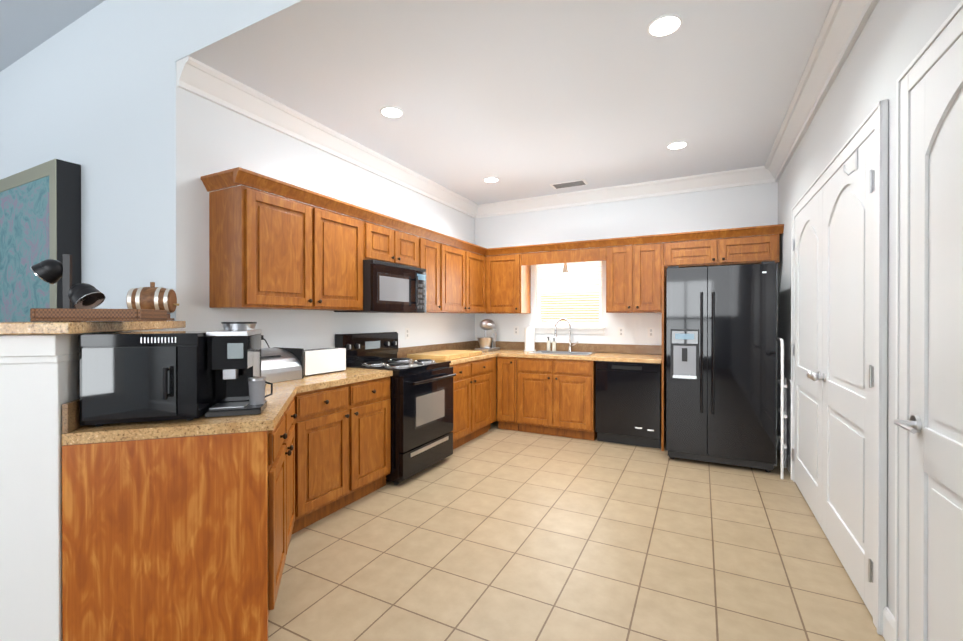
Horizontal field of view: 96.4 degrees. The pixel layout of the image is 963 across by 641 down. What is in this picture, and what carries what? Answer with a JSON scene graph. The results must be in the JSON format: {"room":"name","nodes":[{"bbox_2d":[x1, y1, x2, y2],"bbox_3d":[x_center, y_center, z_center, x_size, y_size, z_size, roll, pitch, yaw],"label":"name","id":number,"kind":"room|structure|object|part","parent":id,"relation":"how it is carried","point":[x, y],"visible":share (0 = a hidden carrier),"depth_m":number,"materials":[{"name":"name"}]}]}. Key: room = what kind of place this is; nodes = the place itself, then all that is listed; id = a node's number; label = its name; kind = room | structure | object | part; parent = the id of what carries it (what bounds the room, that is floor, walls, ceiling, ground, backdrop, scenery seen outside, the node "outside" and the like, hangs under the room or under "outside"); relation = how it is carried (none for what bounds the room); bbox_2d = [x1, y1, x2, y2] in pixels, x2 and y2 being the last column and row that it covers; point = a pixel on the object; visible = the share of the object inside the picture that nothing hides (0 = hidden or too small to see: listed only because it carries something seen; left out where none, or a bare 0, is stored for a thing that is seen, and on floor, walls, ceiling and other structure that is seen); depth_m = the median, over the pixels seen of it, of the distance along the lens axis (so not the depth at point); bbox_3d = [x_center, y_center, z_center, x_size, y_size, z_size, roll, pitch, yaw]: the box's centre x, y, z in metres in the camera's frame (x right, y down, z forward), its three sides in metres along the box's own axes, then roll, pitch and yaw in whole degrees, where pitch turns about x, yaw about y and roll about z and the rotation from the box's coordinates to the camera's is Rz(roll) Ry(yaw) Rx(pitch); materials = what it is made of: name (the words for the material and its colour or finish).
{"room":"kitchen","nodes":[
{"label":"kitchen","id":0,"kind":"room"},
{"bbox_2d":[0,0,104,71],"bbox_3d":[-4.241,-2.238,0.440,9.630,0.100,5.990,0,0,27],"label":"ceiling","id":1,"kind":"structure","parent":0,"point":[27,26],"depth_m":3.17,"materials":[{"name":"white paint"}]},
{"bbox_2d":[89,328,175,333],"bbox_3d":[-1.758,0.676,2.103,0.161,1.260,0.942,0,0,-18],"label":"wall","id":2,"kind":"structure","parent":0,"point":[172,329],"depth_m":2.28,"materials":[{"name":"white paint"}]},
{"bbox_2d":[62,399,84,432],"bbox_3d":[-1.634,0.343,2.034,0.018,0.103,1.088,0,0,-18],"label":"backsplash","id":3,"kind":"structure","parent":2,"relation":"attached to","point":[70,416],"depth_m":1.54,"materials":[{"name":"stone"}]},
{"bbox_2d":[0,321,185,334],"bbox_3d":[-1.805,0.025,1.937,0.480,0.040,1.145,0,0,-18],"label":"ledge","id":4,"kind":"object","parent":2,"relation":"on","point":[14,328],"visible":0.88,"depth_m":1.51,"materials":[{"name":"stone"}]},
{"bbox_2d":[30,308,166,321],"bbox_3d":[-1.493,-0.020,1.709,0.335,0.048,0.250,0,0,-18],"label":"wicker tray","id":5,"kind":"object","parent":4,"relation":"on","point":[77,315],"visible":1,"depth_m":1.60,"materials":[{"name":"brown wicker"}]},
{"bbox_2d":[30,254,104,308],"bbox_3d":[-1.592,-0.133,1.661,0.227,0.245,0.100,0,0,-7],"label":"desk lamp","id":6,"kind":"object","parent":5,"relation":"on","point":[79,295],"visible":0.9,"depth_m":1.65,"materials":[{"name":"black metal"}]},
{"bbox_2d":[126,282,178,320],"bbox_3d":[-1.809,-0.105,2.368,0.224,0.212,0.224,0,0,27],"label":"barrel","id":7,"kind":"object","parent":4,"relation":"on","point":[152,296],"visible":0.88,"depth_m":2.32,"materials":[{"name":"brown wood"}]},
{"bbox_2d":[0,0,302,330],"bbox_3d":[-2.942,-0.448,3.151,9.480,3.500,0.291,0,0,27],"label":"wall","id":8,"kind":"structure","parent":0,"point":[92,92],"depth_m":2.99,"materials":[{"name":"white paint"}]},
{"bbox_3d":[-3.485,-0.403,3.342,1.240,1.450,0.139,0,0,27],"label":"painting","id":9,"kind":"part","parent":8,"relation":"part of"},
{"bbox_2d":[176,71,474,349],"bbox_3d":[-1.024,-0.452,4.299,0.150,3.500,3.800,0,0,27],"label":"wall","id":10,"kind":"structure","parent":0,"point":[211,137],"depth_m":3.19,"materials":[{"name":"white paint"}]},
{"bbox_2d":[261,332,269,347],"bbox_3d":[-1.541,0.170,3.053,0.062,0.170,0.119,0,0,27],"label":"electrical outlet plate","id":11,"kind":"object","parent":10,"relation":"attached to","point":[262,338],"depth_m":3.06,"materials":[{"name":"white plastic"}]},
{"bbox_2d":[209,185,362,310],"bbox_3d":[-1.329,-0.450,3.118,0.375,0.735,1.040,0,0,27],"label":"upper cabinet","id":12,"kind":"object","parent":10,"relation":"attached to","point":[269,250],"visible":1,"depth_m":2.81,"materials":[{"name":"brown wood"}]},
{"bbox_2d":[201,167,486,254],"bbox_3d":[-0.842,-0.863,4.066,0.378,0.082,3.278,0,0,27],"label":"crown molding","id":13,"kind":"structure","parent":12,"relation":"attached to","point":[237,176],"depth_m":3.06,"materials":[{"name":"brown wood"}]},
{"bbox_2d":[176,56,478,217],"bbox_3d":[-0.901,-1.478,4.234,0.125,0.148,3.797,0,0,27],"label":"crown molding","id":14,"kind":"structure","parent":10,"relation":"attached to","point":[200,79],"depth_m":3.28,"materials":[{"name":"white wood"}]},
{"bbox_2d":[363,221,417,267],"bbox_3d":[-0.917,-0.660,3.923,0.375,0.320,0.766,0,0,27],"label":"upper cabinet","id":15,"kind":"object","parent":10,"relation":"attached to","point":[384,244],"visible":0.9,"depth_m":3.79,"materials":[{"name":"brown wood"}]},
{"bbox_2d":[334,259,425,312],"bbox_3d":[-0.870,-0.284,3.897,0.481,0.424,0.760,0,0,27],"label":"over-the-range microwave","id":16,"kind":"object","parent":15,"relation":"attached to","point":[388,287],"visible":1,"depth_m":3.70,"materials":[{"name":"black metal"}]},
{"bbox_2d":[405,328,408,338],"bbox_3d":[-0.789,0.138,4.585,0.006,0.116,0.072,0,0,27],"label":"electrical outlet plate","id":17,"kind":"object","parent":10,"relation":"attached to","point":[406,329],"depth_m":4.58,"materials":[{"name":"white plastic"}]},
{"bbox_2d":[418,237,440,311],"bbox_3d":[-0.655,-0.454,4.436,0.375,0.735,0.380,0,0,27],"label":"upper cabinet","id":18,"kind":"object","parent":10,"relation":"attached to","point":[428,255],"visible":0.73,"depth_m":4.38,"materials":[{"name":"brown wood"}]},
{"bbox_2d":[397,341,475,357],"bbox_3d":[-0.499,0.332,5.138,0.020,0.103,1.770,0,0,27],"label":"backsplash","id":19,"kind":"structure","parent":10,"relation":"attached to","point":[402,352],"depth_m":5.04,"materials":[{"name":"stone"}]},
{"bbox_2d":[426,243,485,313],"bbox_3d":[-0.321,-0.457,5.090,0.375,0.735,1.086,0,0,27],"label":"upper cabinet","id":20,"kind":"object","parent":10,"relation":"attached to","point":[462,281],"visible":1,"depth_m":4.93,"materials":[{"name":"brown wood"}]},
{"bbox_2d":[176,0,832,204],"bbox_3d":[0.592,-1.874,3.468,3.480,0.650,3.800,0,0,27],"label":"ceiling","id":21,"kind":"structure","parent":0,"point":[520,99],"depth_m":2.77,"materials":[{"name":"white paint"}]},
{"bbox_2d":[380,106,403,117],"bbox_3d":[-0.663,-1.544,3.189,0.172,0.014,0.172,0,0,27],"label":"recessed light","id":22,"kind":"object","parent":21,"relation":"in","point":[391,111],"visible":0.98,"depth_m":3.18,"materials":[{"name":"white"}]},
{"bbox_2d":[483,177,498,182],"bbox_3d":[0.106,-1.549,4.739,0.172,0.014,0.172,0,0,27],"label":"recessed light","id":23,"kind":"object","parent":21,"relation":"in","point":[490,179],"visible":1,"depth_m":4.71,"materials":[{"name":"white"}]},
{"bbox_2d":[550,179,587,188],"bbox_3d":[0.993,-1.546,4.892,0.400,0.011,0.180,0,0,27],"label":"ceiling vent","id":24,"kind":"object","parent":21,"relation":"in","point":[569,184],"visible":1,"depth_m":4.88,"materials":[{"name":"white metal"}]},
{"bbox_2d":[647,13,682,36],"bbox_3d":[0.956,-1.540,2.249,0.172,0.014,0.172,0,0,27],"label":"recessed light","id":25,"kind":"object","parent":21,"relation":"in","point":[665,25],"visible":0.94,"depth_m":2.24,"materials":[{"name":"white"}]},
{"bbox_2d":[667,141,687,149],"bbox_3d":[1.726,-1.546,3.799,0.172,0.014,0.172,0,0,27],"label":"recessed light","id":26,"kind":"object","parent":21,"relation":"in","point":[677,145],"visible":0.98,"depth_m":3.79,"materials":[{"name":"white"}]},
{"bbox_2d":[268,416,884,640],"bbox_3d":[-3.342,1.336,2.210,9.630,0.060,9.940,0,0,27],"label":"floor","id":27,"kind":"structure","parent":0,"point":[494,533],"depth_m":2.37,"materials":[{"name":"beige tile"}]},
{"bbox_2d":[0,333,88,640],"bbox_3d":[-1.597,0.678,1.551,0.208,1.260,0.209,0,0,-18],"label":"half wall","id":28,"kind":"structure","parent":27,"relation":"on","point":[39,380],"depth_m":1.48,"materials":[{"name":"white paint"}]},
{"bbox_2d":[62,398,296,640],"bbox_3d":[-1.278,0.872,2.045,0.700,0.868,0.892,0,0,-18],"label":"base cabinet","id":29,"kind":"object","parent":27,"relation":"on","point":[186,538],"visible":0.94,"depth_m":1.62,"materials":[{"name":"brown wood"}]},
{"bbox_2d":[62,367,392,444],"bbox_3d":[-1.157,0.415,2.478,1.271,0.040,2.011,0,0,27],"label":"countertop","id":30,"kind":"structure","parent":29,"relation":"on","point":[279,400],"depth_m":1.70,"materials":[{"name":"stone"}]},
{"bbox_2d":[78,331,215,425],"bbox_3d":[-1.335,0.222,1.775,0.375,0.346,0.413,0,0,-18],"label":"microwave","id":31,"kind":"object","parent":30,"relation":"on","point":[135,376],"visible":1,"depth_m":1.62,"materials":[{"name":"black metal"}]},
{"bbox_2d":[205,322,272,417],"bbox_3d":[-1.092,0.201,1.936,0.399,0.388,0.360,0,0,27],"label":"coffee machine","id":32,"kind":"object","parent":30,"relation":"on","point":[234,355],"visible":1,"depth_m":1.85,"materials":[{"name":"black"}]},
{"bbox_2d":[261,347,303,383],"bbox_3d":[-1.432,0.291,2.780,0.294,0.202,0.440,0,0,27],"label":"bread box","id":33,"kind":"object","parent":30,"relation":"on","point":[278,364],"visible":0.35,"depth_m":2.82,"materials":[{"name":"silver metal"}]},
{"bbox_2d":[304,348,345,375],"bbox_3d":[-1.212,0.302,3.211,0.170,0.177,0.397,0,0,27],"label":"toaster","id":34,"kind":"object","parent":30,"relation":"on","point":[318,361],"visible":0.77,"depth_m":3.16,"materials":[{"name":"white plastic"}]},
{"bbox_2d":[291,376,390,534],"bbox_3d":[-1.175,0.869,3.107,0.667,0.868,0.911,0,0,27],"label":"base cabinet","id":35,"kind":"object","parent":27,"relation":"on","point":[342,446],"visible":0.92,"depth_m":2.90,"materials":[{"name":"brown wood"}]},
{"bbox_2d":[335,332,455,484],"bbox_3d":[-0.728,0.708,3.825,0.793,1.185,0.770,0,0,27],"label":"range","id":36,"kind":"object","parent":27,"relation":"on","point":[421,394],"visible":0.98,"depth_m":3.64,"materials":[{"name":"black metal"}]},
{"bbox_2d":[450,357,495,449],"bbox_3d":[-0.345,0.863,4.730,0.667,0.868,1.180,0,0,27],"label":"base cabinet","id":37,"kind":"object","parent":27,"relation":"on","point":[474,399],"visible":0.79,"depth_m":4.59,"materials":[{"name":"brown wood"}]},
{"bbox_2d":[403,352,497,364],"bbox_3d":[-0.364,0.407,4.715,0.647,0.040,1.140,0,0,27],"label":"countertop","id":38,"kind":"structure","parent":37,"relation":"on","point":[484,355],"depth_m":4.60,"materials":[{"name":"stone"}]},
{"bbox_2d":[407,350,481,360],"bbox_3d":[-0.376,0.363,4.593,0.460,0.045,0.770,0,0,27],"label":"cutting board","id":39,"kind":"object","parent":38,"relation":"on","point":[444,355],"visible":0.85,"depth_m":4.37,"materials":[{"name":"brown wood"}]},
{"bbox_2d":[465,348,661,363],"bbox_3d":[0.843,0.406,5.109,2.436,0.040,0.659,0,0,27],"label":"countertop","id":40,"kind":"structure","parent":37,"relation":"on","point":[635,358],"depth_m":4.76,"materials":[{"name":"stone"}]},
{"bbox_2d":[475,319,499,351],"bbox_3d":[0.075,0.182,5.452,0.200,0.401,0.330,0,0,27],"label":"stand mixer","id":41,"kind":"object","parent":40,"relation":"on","point":[487,343],"visible":0.96,"depth_m":5.36,"materials":[{"name":"silver metal"}]},
{"bbox_2d":[524,325,535,350],"bbox_3d":[0.604,0.218,5.411,0.150,0.330,0.150,0,0,27],"label":"paper towel","id":42,"kind":"object","parent":40,"relation":"on","point":[529,339],"visible":0.98,"depth_m":5.36,"materials":[{"name":"white paper"}]},
{"bbox_2d":[547,337,549,350],"bbox_3d":[0.843,0.295,5.414,0.046,0.175,0.059,0,0,12],"label":"soap bottle","id":43,"kind":"object","parent":40,"relation":"on","point":[548,342],"depth_m":5.40,"materials":[{"name":"beige plastic"}]},
{"bbox_2d":[552,338,555,350],"bbox_3d":[0.907,0.300,5.383,0.046,0.165,0.059,0,0,12],"label":"soap bottle","id":44,"kind":"object","parent":40,"relation":"on","point":[553,345],"depth_m":5.37,"materials":[{"name":"beige plastic"}]},
{"bbox_2d":[529,350,595,355],"bbox_3d":[0.953,0.401,5.082,0.700,0.046,0.410,0,0,27],"label":"sink basin","id":45,"kind":"object","parent":40,"relation":"in","point":[562,352],"visible":0.46,"depth_m":5.20,"materials":[{"name":"silver metal"}]},
{"bbox_2d":[554,318,577,351],"bbox_3d":[1.036,0.177,5.235,0.259,0.412,0.185,0,0,27],"label":"faucet","id":46,"kind":"object","parent":40,"relation":"on","point":[569,347],"visible":0.92,"depth_m":5.26,"materials":[{"name":"silver metal"}]},
{"bbox_2d":[497,356,518,430],"bbox_3d":[0.423,0.861,5.320,0.255,0.868,0.667,0,0,27],"label":"base cabinet","id":47,"kind":"object","parent":27,"relation":"on","point":[506,393],"visible":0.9,"depth_m":5.05,"materials":[{"name":"brown wood"}]},
{"bbox_2d":[517,357,596,440],"bbox_3d":[0.934,0.862,5.059,0.880,0.868,0.667,0,0,27],"label":"base cabinet","id":48,"kind":"object","parent":27,"relation":"on","point":[556,397],"visible":1,"depth_m":4.78,"materials":[{"name":"brown wood"}]},
{"bbox_2d":[596,361,661,448],"bbox_3d":[1.633,0.864,4.700,0.632,0.866,0.634,0,0,27],"label":"dishwasher","id":49,"kind":"object","parent":27,"relation":"on","point":[628,403],"visible":0.98,"depth_m":4.42,"materials":[{"name":"black metal"}]},
{"bbox_2d":[661,265,666,450],"bbox_3d":[1.943,0.374,4.558,0.022,1.848,0.638,0,0,27],"label":"panel","id":50,"kind":"object","parent":27,"relation":"on","point":[663,387],"visible":0.71,"depth_m":4.28,"materials":[{"name":"brown wood"}]},
{"bbox_2d":[666,261,776,471],"bbox_3d":[2.267,0.399,4.144,0.845,1.800,0.934,0,0,27],"label":"refrigerator","id":51,"kind":"object","parent":27,"relation":"on","point":[721,364],"visible":1,"depth_m":3.77,"materials":[{"name":"black metal"}]},
{"bbox_2d":[774,337,792,479],"bbox_3d":[2.583,0.725,3.683,0.091,1.151,0.382,0,0,27],"label":"step ladder","id":52,"kind":"object","parent":27,"relation":"on","point":[782,411],"visible":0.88,"depth_m":3.53,"materials":[{"name":"white plastic"}]},
{"bbox_2d":[475,182,777,415],"bbox_3d":[1.491,-0.130,5.232,3.780,2.850,0.150,0,0,27],"label":"wall","id":53,"kind":"structure","parent":0,"point":[742,206],"depth_m":5.07,"materials":[{"name":"white paint"}]},
{"bbox_2d":[486,253,530,313],"bbox_3d":[0.334,-0.458,5.523,0.490,0.735,0.375,0,0,27],"label":"upper cabinet","id":54,"kind":"object","parent":53,"relation":"attached to","point":[508,283],"visible":0.98,"depth_m":5.38,"materials":[{"name":"brown wood"}]},
{"bbox_2d":[514,326,518,334],"bbox_3d":[0.457,0.134,5.672,0.072,0.116,0.006,0,0,27],"label":"electrical outlet plate","id":55,"kind":"object","parent":53,"relation":"attached to","point":[516,328],"depth_m":5.67,"materials":[{"name":"white plastic"}]},
{"bbox_2d":[522,247,605,265],"bbox_3d":[0.947,-0.749,5.065,1.014,0.150,0.020,0,0,27],"label":"window valance","id":56,"kind":"object","parent":53,"relation":"attached to","point":[569,256],"visible":1,"depth_m":5.04,"materials":[{"name":"brown wood"}]},
{"bbox_2d":[530,261,605,333],"bbox_3d":[1.085,-0.320,5.394,0.950,0.970,0.170,0,0,27],"label":"window","id":57,"kind":"structure","parent":53,"relation":"in","point":[587,328],"depth_m":5.37,"materials":[{"name":"white"}]},
{"bbox_2d":[537,262,600,322],"bbox_3d":[1.089,-0.376,5.401,0.820,0.813,0.035,0,0,27],"label":"window blinds","id":58,"kind":"object","parent":57,"relation":"attached to","point":[569,291],"visible":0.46,"depth_m":5.39,"materials":[{"name":"white plastic"}]},
{"bbox_2d":[476,341,661,354],"bbox_3d":[0.988,0.331,5.394,2.436,0.103,0.018,0,0,27],"label":"backsplash","id":59,"kind":"structure","parent":53,"relation":"attached to","point":[579,347],"depth_m":5.21,"materials":[{"name":"stone"}]},
{"bbox_2d":[618,327,623,336],"bbox_3d":[1.641,0.136,5.066,0.072,0.116,0.006,0,0,27],"label":"electrical outlet plate","id":60,"kind":"object","parent":53,"relation":"attached to","point":[620,331],"depth_m":5.06,"materials":[{"name":"white plastic"}]},
{"bbox_2d":[476,166,774,217],"bbox_3d":[1.428,-1.480,5.105,3.480,0.148,0.125,0,0,27],"label":"crown molding","id":61,"kind":"structure","parent":53,"relation":"attached to","point":[722,180],"depth_m":4.93,"materials":[{"name":"white wood"}]},
{"bbox_2d":[606,243,662,312],"bbox_3d":[1.721,-0.456,4.814,0.590,0.735,0.375,0,0,27],"label":"upper cabinet","id":62,"kind":"object","parent":53,"relation":"attached to","point":[633,278],"visible":0.96,"depth_m":4.68,"materials":[{"name":"brown wood"}]},
{"bbox_2d":[648,327,653,337],"bbox_3d":[1.935,0.136,4.916,0.072,0.116,0.006,0,0,27],"label":"electrical outlet plate","id":63,"kind":"object","parent":53,"relation":"attached to","point":[650,329],"depth_m":4.91,"materials":[{"name":"white plastic"}]},
{"bbox_2d":[663,234,779,268],"bbox_3d":[2.439,-0.690,4.446,1.020,0.265,0.375,0,0,27],"label":"upper cabinet","id":64,"kind":"object","parent":53,"relation":"attached to","point":[747,250],"visible":1,"depth_m":4.29,"materials":[{"name":"brown wood"}]},
{"bbox_2d":[562,263,568,272],"bbox_3d":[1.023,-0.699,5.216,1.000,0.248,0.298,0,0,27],"label":"pendant light","id":65,"kind":"object","parent":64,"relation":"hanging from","point":[565,269],"visible":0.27,"depth_m":5.18,"materials":[{"name":"beige glass"}]},
{"bbox_2d":[484,224,783,255],"bbox_3d":[1.504,-0.866,4.922,3.224,0.082,0.378,0,0,27],"label":"crown molding","id":66,"kind":"structure","parent":64,"relation":"attached to","point":[716,234],"depth_m":4.60,"materials":[{"name":"brown wood"}]},
{"bbox_2d":[777,0,960,617],"bbox_3d":[0.844,-0.436,-0.020,0.150,3.500,9.790,0,0,27],"label":"wall","id":67,"kind":"structure","parent":0,"point":[894,37],"depth_m":1.95,"materials":[{"name":"white paint"}]},
{"bbox_2d":[765,0,878,181],"bbox_3d":[2.086,-1.472,2.707,0.125,0.148,3.797,0,0,27],"label":"crown molding","id":68,"kind":"structure","parent":67,"relation":"attached to","point":[844,23],"depth_m":2.54,"materials":[{"name":"white wood"}]},
{"bbox_2d":[792,132,873,616],"bbox_3d":[2.086,0.233,2.677,0.086,2.118,1.824,0,0,27],"label":"double door","id":69,"kind":"structure","parent":67,"relation":"in","point":[832,454],"depth_m":2.34,"materials":[{"name":"white wood"}]},
{"bbox_2d":[791,99,887,635],"bbox_3d":[2.113,0.194,2.663,0.028,2.220,1.980,0,0,27],"label":"door frame","id":70,"kind":"structure","parent":67,"relation":"attached to","point":[875,121],"depth_m":1.79,"materials":[{"name":"white wood"}]},
{"bbox_2d":[787,455,894,640],"bbox_3d":[0.614,1.252,-0.284,0.015,0.125,9.100,0,0,27],"label":"baseboard","id":71,"kind":"structure","parent":67,"relation":"attached to","point":[888,626],"depth_m":1.74,"materials":[{"name":"white wood"}]},
{"bbox_2d":[894,35,962,640],"bbox_3d":[1.311,0.238,1.155,0.080,2.118,0.908,0,0,27],"label":"door","id":72,"kind":"structure","parent":67,"relation":"in","point":[933,425],"depth_m":1.38,"materials":[{"name":"white wood"}]},
{"bbox_2d":[895,0,962,640],"bbox_3d":[1.339,0.200,1.150,0.028,2.220,1.080,0,0,27],"label":"door frame","id":73,"kind":"structure","parent":67,"relation":"attached to","point":[946,36],"depth_m":1.58,"materials":[{"name":"white wood"}]},
{"label":"outside","id":74,"kind":"structure","parent":0,"visible":0},
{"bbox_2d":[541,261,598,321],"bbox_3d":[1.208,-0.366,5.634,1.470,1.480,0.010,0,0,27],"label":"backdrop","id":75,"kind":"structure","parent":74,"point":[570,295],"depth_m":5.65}
]}

